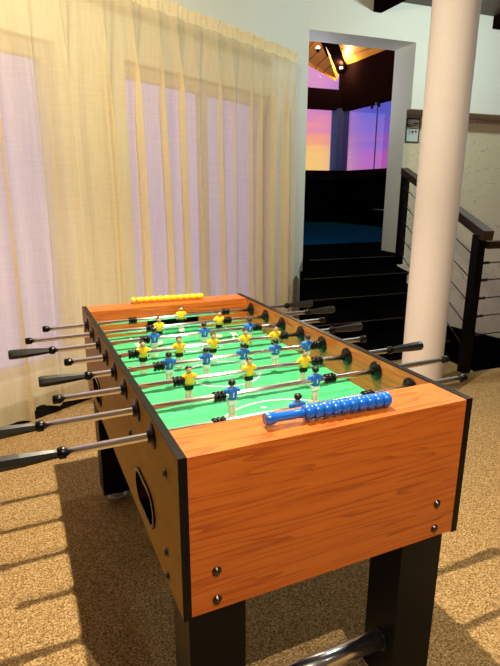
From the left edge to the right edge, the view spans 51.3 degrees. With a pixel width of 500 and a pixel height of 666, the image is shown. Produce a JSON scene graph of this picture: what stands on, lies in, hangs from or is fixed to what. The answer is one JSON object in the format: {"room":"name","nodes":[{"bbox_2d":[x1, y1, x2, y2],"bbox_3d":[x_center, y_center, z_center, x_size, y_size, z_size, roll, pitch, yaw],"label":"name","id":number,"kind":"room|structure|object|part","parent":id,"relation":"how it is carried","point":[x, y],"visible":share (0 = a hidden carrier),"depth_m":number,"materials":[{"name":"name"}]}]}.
{"room":"common room","nodes":[
{"label":"common room","id":0,"kind":"room"},
{"bbox_2d":[163,0,309,315],"bbox_3d":[-1.292,-1.194,3.288,0.250,3.300,6.055,11,19,35],"label":"wall","id":1,"kind":"structure","parent":0,"point":[286,23],"depth_m":5.00,"materials":[{"name":"white paint"}]},
{"bbox_2d":[10,397,92,424],"bbox_3d":[-1.187,0.414,3.523,0.158,0.075,5.060,11,19,35],"label":"baseboard","id":2,"kind":"structure","parent":1,"relation":"attached to","point":[42,410],"depth_m":3.29,"materials":[{"name":"black paint"}]},
{"bbox_2d":[0,0,297,425],"bbox_3d":[-1.074,-0.800,3.116,0.181,2.542,5.061,11,19,35],"label":"sheer curtain","id":3,"kind":"object","parent":1,"relation":"hanging from","point":[148,147],"visible":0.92,"depth_m":3.41,"materials":[{"name":"beige fabric"}]},
{"bbox_2d":[0,315,499,665],"bbox_3d":[1.219,0.954,1.955,8.296,0.120,8.274,-7,17,-23],"label":"floor","id":4,"kind":"structure","parent":0,"point":[83,582],"depth_m":1.89,"materials":[{"name":"beige carpet"}]},
{"bbox_2d":[82,293,472,665],"bbox_3d":[-0.090,0.451,1.864,0.768,0.890,1.441,-7,17,-23],"label":"foosball table","id":5,"kind":"object","parent":4,"relation":"on","point":[232,512],"visible":0.94,"depth_m":1.22,"materials":[{"name":"brown wood"}]},
{"bbox_3d":[-0.621,0.484,2.364,0.130,0.476,0.120,-7,17,-23],"label":"leg","id":6,"kind":"part","parent":5,"relation":"part of","materials":[{"name":"black wood"}]},
{"bbox_3d":[-0.420,0.239,1.655,0.018,0.366,1.429,-7,17,-23],"label":"panel","id":7,"kind":"part","parent":5,"relation":"part of","materials":[{"name":"brown wood"}]},
{"bbox_3d":[-0.380,0.028,2.420,0.703,0.366,0.019,-7,17,-23],"label":"panel","id":8,"kind":"part","parent":5,"relation":"part of","materials":[{"name":"orange wood"}]},
{"bbox_2d":[8,317,324,359],"bbox_3d":[-0.241,0.021,1.956,1.213,0.112,0.034,-7,17,-23],"label":"rod","id":9,"kind":"object","parent":5,"relation":"on","point":[153,338],"visible":0.88,"depth_m":1.90,"materials":[{"name":"silver metal"}]},
{"bbox_3d":[-0.731,0.066,1.741,0.139,0.034,0.034,-7,17,-23],"label":"handle","id":10,"kind":"part","parent":9,"relation":"part of","materials":[{"name":"black plastic"}]},
{"bbox_2d":[131,293,202,303],"bbox_3d":[-0.369,-0.157,2.344,0.324,0.027,0.027,-5,16,-19],"label":"counter","id":11,"kind":"object","parent":5,"relation":"on","point":[199,295],"depth_m":2.33,"materials":[{"name":"yellow plastic"}]},
{"bbox_2d":[42,300,312,331],"bbox_3d":[-0.256,-0.066,2.273,1.212,0.113,0.034,-7,17,-23],"label":"rod","id":12,"kind":"object","parent":5,"relation":"on","point":[180,315],"visible":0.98,"depth_m":2.24,"materials":[{"name":"silver metal"}]},
{"bbox_3d":[0.234,-0.136,2.481,0.139,0.034,0.034,-7,17,-23],"label":"handle","id":13,"kind":"part","parent":12,"relation":"part of","materials":[{"name":"black plastic"}]},
{"bbox_2d":[25,306,334,344],"bbox_3d":[-0.212,-0.027,2.130,1.303,0.113,0.034,-7,17,-23],"label":"rod","id":14,"kind":"object","parent":5,"relation":"on","point":[218,320],"visible":0.92,"depth_m":2.08,"materials":[{"name":"silver metal"}]},
{"bbox_3d":[0.319,-0.101,2.356,0.139,0.034,0.034,-7,17,-23],"label":"handle","id":15,"kind":"part","parent":14,"relation":"part of","materials":[{"name":"black plastic"}]},
{"bbox_2d":[38,334,366,386],"bbox_3d":[-0.087,0.092,1.700,1.121,0.113,0.034,-7,17,-23],"label":"rod","id":16,"kind":"object","parent":5,"relation":"on","point":[206,358],"visible":0.88,"depth_m":1.66,"materials":[{"name":"silver metal"}]},
{"bbox_3d":[-0.535,0.132,1.503,0.139,0.034,0.034,-7,17,-23],"label":"handle","id":17,"kind":"part","parent":16,"relation":"part of","materials":[{"name":"black plastic"}]},
{"bbox_3d":[-0.094,0.798,1.228,0.130,0.476,0.120,-7,17,-23],"label":"leg","id":18,"kind":"part","parent":5,"relation":"part of","materials":[{"name":"black wood"}]},
{"bbox_2d":[64,323,362,373],"bbox_3d":[-0.071,0.046,1.868,1.128,0.113,0.034,-7,17,-23],"label":"rod","id":19,"kind":"object","parent":5,"relation":"on","point":[141,353],"visible":0.9,"depth_m":1.82,"materials":[{"name":"silver metal"}]},
{"bbox_3d":[0.380,-0.019,2.060,0.139,0.034,0.034,-7,17,-23],"label":"handle","id":20,"kind":"part","parent":19,"relation":"part of","materials":[{"name":"black plastic"}]},
{"bbox_2d":[0,355,449,438],"bbox_3d":[0.016,0.169,1.422,1.367,0.113,0.034,-7,17,-23],"label":"rod","id":21,"kind":"object","parent":5,"relation":"on","point":[314,380],"visible":0.99,"depth_m":1.38,"materials":[{"name":"silver metal"}]},
{"bbox_3d":[-0.544,0.222,1.176,0.139,0.034,0.034,-7,17,-23],"label":"handle","id":22,"kind":"part","parent":21,"relation":"part of","materials":[{"name":"black plastic"}]},
{"bbox_2d":[0,374,467,471],"bbox_3d":[0.058,0.209,1.279,1.252,0.113,0.034,-7,17,-23],"label":"rod","id":23,"kind":"object","parent":5,"relation":"on","point":[19,460],"visible":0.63,"depth_m":1.11,"materials":[{"name":"silver metal"}]},
{"bbox_3d":[-0.450,0.255,1.056,0.139,0.034,0.034,-7,17,-23],"label":"handle","id":24,"kind":"part","parent":23,"relation":"part of","materials":[{"name":"black plastic"}]},
{"bbox_2d":[52,341,423,403],"bbox_3d":[0.044,0.121,1.595,1.220,0.114,0.034,-7,17,-23],"label":"rod","id":25,"kind":"object","parent":5,"relation":"on","point":[189,379],"visible":0.96,"depth_m":1.55,"materials":[{"name":"silver metal"}]},
{"bbox_3d":[0.538,0.051,1.805,0.139,0.034,0.034,-7,17,-23],"label":"handle","id":26,"kind":"part","parent":25,"relation":"part of","materials":[{"name":"black plastic"}]},
{"bbox_3d":[0.198,0.372,1.176,0.703,0.366,0.019,-7,17,-23],"label":"panel","id":27,"kind":"part","parent":5,"relation":"part of","materials":[{"name":"orange wood"}]},
{"bbox_2d":[262,392,391,425],"bbox_3d":[0.177,0.168,1.157,0.314,0.036,0.036,-6,17,-21],"label":"counter","id":28,"kind":"object","parent":5,"relation":"on","point":[316,410],"depth_m":1.15,"materials":[{"name":"blue plastic"}]},
{"bbox_3d":[0.239,0.163,1.940,0.018,0.366,1.429,-7,17,-23],"label":"panel","id":29,"kind":"part","parent":5,"relation":"part of","materials":[{"name":"brown wood"}]},
{"bbox_3d":[0.417,0.739,1.449,0.130,0.476,0.120,-7,17,-23],"label":"leg","id":30,"kind":"part","parent":5,"relation":"part of","materials":[{"name":"black wood"}]},
{"bbox_2d":[299,254,449,360],"bbox_3d":[1.109,-0.324,5.175,1.260,0.628,2.529,0,15,1],"label":"staircase","id":31,"kind":"structure","parent":4,"relation":"on","point":[371,291],"depth_m":5.23,"materials":[{"name":"black wood"}]},
{"bbox_2d":[402,0,481,379],"bbox_3d":[1.161,-1.145,3.135,0.300,3.297,0.300,-7,17,-23],"label":"column","id":32,"kind":"structure","parent":4,"relation":"on","point":[454,24],"depth_m":3.09,"materials":[{"name":"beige paint"}]},
{"bbox_2d":[395,168,493,372],"bbox_3d":[1.710,-0.764,4.926,0.101,1.614,2.390,0,15,1],"label":"balustrade","id":33,"kind":"object","parent":4,"relation":"on","point":[482,233],"visible":0.89,"depth_m":3.99,"materials":[{"name":"black metal"}]},
{"bbox_3d":[1.742,-1.338,5.951,0.070,0.913,0.070,-6,16,-21],"label":"post","id":34,"kind":"part","parent":33,"relation":"part of","materials":[{"name":"black metal"}]},
{"bbox_3d":[1.717,-1.258,4.789,0.075,0.589,2.389,0,15,1],"label":"handrail","id":35,"kind":"part","parent":33,"relation":"part of","materials":[{"name":"brown wood"}]},
{"bbox_3d":[1.679,-0.209,3.955,0.068,1.059,0.068,-6,16,-21],"label":"post","id":36,"kind":"part","parent":33,"relation":"part of","materials":[{"name":"black metal"}]},
{"bbox_2d":[475,240,499,335],"bbox_3d":[2.968,-0.304,4.405,2.605,1.012,0.158,-6,16,-21],"label":"guardrail","id":37,"kind":"object","parent":4,"relation":"on","point":[494,244],"visible":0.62,"depth_m":3.92,"materials":[{"name":"brown metal"}]},
{"bbox_3d":[2.955,-0.776,4.315,2.605,0.055,0.075,-6,16,-21],"label":"handrail","id":38,"kind":"part","parent":37,"relation":"part of","materials":[{"name":"brown wood"}]},
{"bbox_2d":[305,87,341,176],"bbox_3d":[1.578,-4.311,12.742,1.615,3.040,0.250,-6,16,-21],"label":"wall","id":39,"kind":"structure","parent":0,"point":[318,98],"depth_m":12.38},
{"bbox_2d":[308,41,338,80],"bbox_3d":[0.852,-6.450,10.447,1.162,1.920,4.168,6,16,20],"label":"ceiling","id":40,"kind":"structure","parent":0,"point":[319,61],"depth_m":11.92,"materials":[{"name":"brown wood"}]},
{"bbox_2d":[321,42,346,73],"bbox_3d":[1.311,-6.380,10.276,0.300,1.562,4.265,7,17,23],"label":"rafter","id":41,"kind":"object","parent":40,"relation":"attached to","point":[337,58],"visible":0.22,"depth_m":11.63,"materials":[{"name":"brown wood"}]},
{"bbox_2d":[303,242,402,264],"bbox_3d":[1.407,-1.795,9.565,4.560,0.116,6.591,-7,17,-23],"label":"floor","id":42,"kind":"structure","parent":0,"point":[346,247],"depth_m":6.89,"materials":[{"name":"black wood"}]},
{"bbox_2d":[303,221,382,244],"bbox_3d":[1.376,-2.034,10.198,4.065,0.008,5.336,-7,17,-23],"label":"floor","id":43,"kind":"structure","parent":42,"relation":"on","point":[326,232],"depth_m":9.14,"materials":[{"name":"blue carpet"}]},
{"bbox_2d":[304,175,385,226],"bbox_3d":[2.127,-2.908,11.429,1.393,1.024,3.073,-7,17,-23],"label":"wall","id":44,"kind":"structure","parent":43,"relation":"on","point":[360,200],"depth_m":11.85,"materials":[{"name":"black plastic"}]},
{"bbox_2d":[339,44,384,64],"bbox_3d":[1.890,-6.116,8.888,3.000,1.490,6.300,-6,16,-21],"label":"ceiling","id":45,"kind":"structure","parent":0,"point":[351,54],"depth_m":11.41,"materials":[{"name":"brown wood"}]},
{"bbox_2d":[309,0,499,252],"bbox_3d":[2.111,-1.994,6.376,4.200,3.420,0.380,-6,16,-21],"label":"wall","id":46,"kind":"structure","parent":0,"point":[404,28],"depth_m":5.88,"materials":[{"name":"white paint"}]},
{"bbox_2d":[303,250,394,257],"bbox_3d":[1.135,-0.927,6.275,1.310,0.050,0.383,-6,16,-21],"label":"trim","id":47,"kind":"structure","parent":46,"relation":"attached to","point":[375,252],"depth_m":6.30,"materials":[{"name":"black wood"}]},
{"bbox_2d":[389,109,499,121],"bbox_3d":[2.911,-2.710,6.546,2.455,0.006,0.456,-6,16,-21],"label":"trim","id":48,"kind":"structure","parent":46,"relation":"attached to","point":[413,112],"depth_m":6.38,"materials":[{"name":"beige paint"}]},
{"bbox_2d":[337,50,495,176],"bbox_3d":[3.374,-3.842,10.118,0.200,3.540,6.100,-6,16,-21],"label":"wall","id":49,"kind":"structure","parent":0,"point":[367,81],"depth_m":11.49,"materials":[{"name":"brown wood"}]},
{"bbox_2d":[329,108,349,170],"bbox_3d":[2.200,-4.740,12.836,0.310,1.420,0.320,-6,16,-21],"label":"column","id":50,"kind":"structure","parent":49,"relation":"attached to","point":[338,143],"depth_m":12.73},
{"bbox_2d":[339,74,342,92],"bbox_3d":[2.169,-6.016,12.404,0.070,0.570,0.080,-6,16,-21],"label":"trim","id":51,"kind":"structure","parent":49,"relation":"attached to","point":[340,75],"depth_m":12.39,"materials":[{"name":"brown wood"}]},
{"bbox_2d":[371,102,380,168],"bbox_3d":[2.521,-4.479,12.005,0.085,1.380,1.535,-6,16,-21],"label":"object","id":52,"kind":"structure","parent":49,"relation":"in","point":[377,104],"depth_m":11.41,"materials":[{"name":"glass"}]},
{"bbox_2d":[397,116,499,337],"bbox_3d":[2.852,-1.010,7.266,2.380,3.652,0.030,-6,16,-21],"label":"wall","id":53,"kind":"structure","parent":0,"point":[480,191],"depth_m":7.16,"materials":[{"name":"beige paint"}]},
{"bbox_2d":[404,118,420,142],"bbox_3d":[2.021,-2.518,6.482,0.205,0.283,0.020,-6,16,-21],"label":"framed notice","id":54,"kind":"object","parent":53,"relation":"attached to","point":[412,129],"visible":1,"depth_m":6.48,"materials":[{"name":"paper"}]},
{"bbox_2d":[444,325,499,370],"bbox_3d":[3.139,0.188,7.652,1.600,0.940,0.080,-6,16,-21],"label":"baseboard","id":55,"kind":"structure","parent":53,"relation":"attached to","point":[486,348],"depth_m":7.75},
{"bbox_2d":[404,0,499,15],"bbox_3d":[1.555,-2.372,1.190,9.212,0.100,8.475,-7,17,-23],"label":"ceiling","id":56,"kind":"structure","parent":0,"point":[488,7],"depth_m":5.61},
{"bbox_2d":[373,0,405,12],"bbox_3d":[2.846,-2.396,1.727,0.100,0.128,8.298,-6,16,-21],"label":"ceiling beam","id":57,"kind":"structure","parent":56,"relation":"attached to","point":[380,6],"depth_m":5.32,"materials":[{"name":"brown wood"}]},
{"bbox_2d":[492,14,499,29],"bbox_3d":[4.355,-2.548,2.296,0.100,0.128,8.298,-6,16,-21],"label":"ceiling beam","id":58,"kind":"structure","parent":56,"relation":"attached to","point":[496,20],"depth_m":5.96,"materials":[{"name":"brown wood"}]}
]}

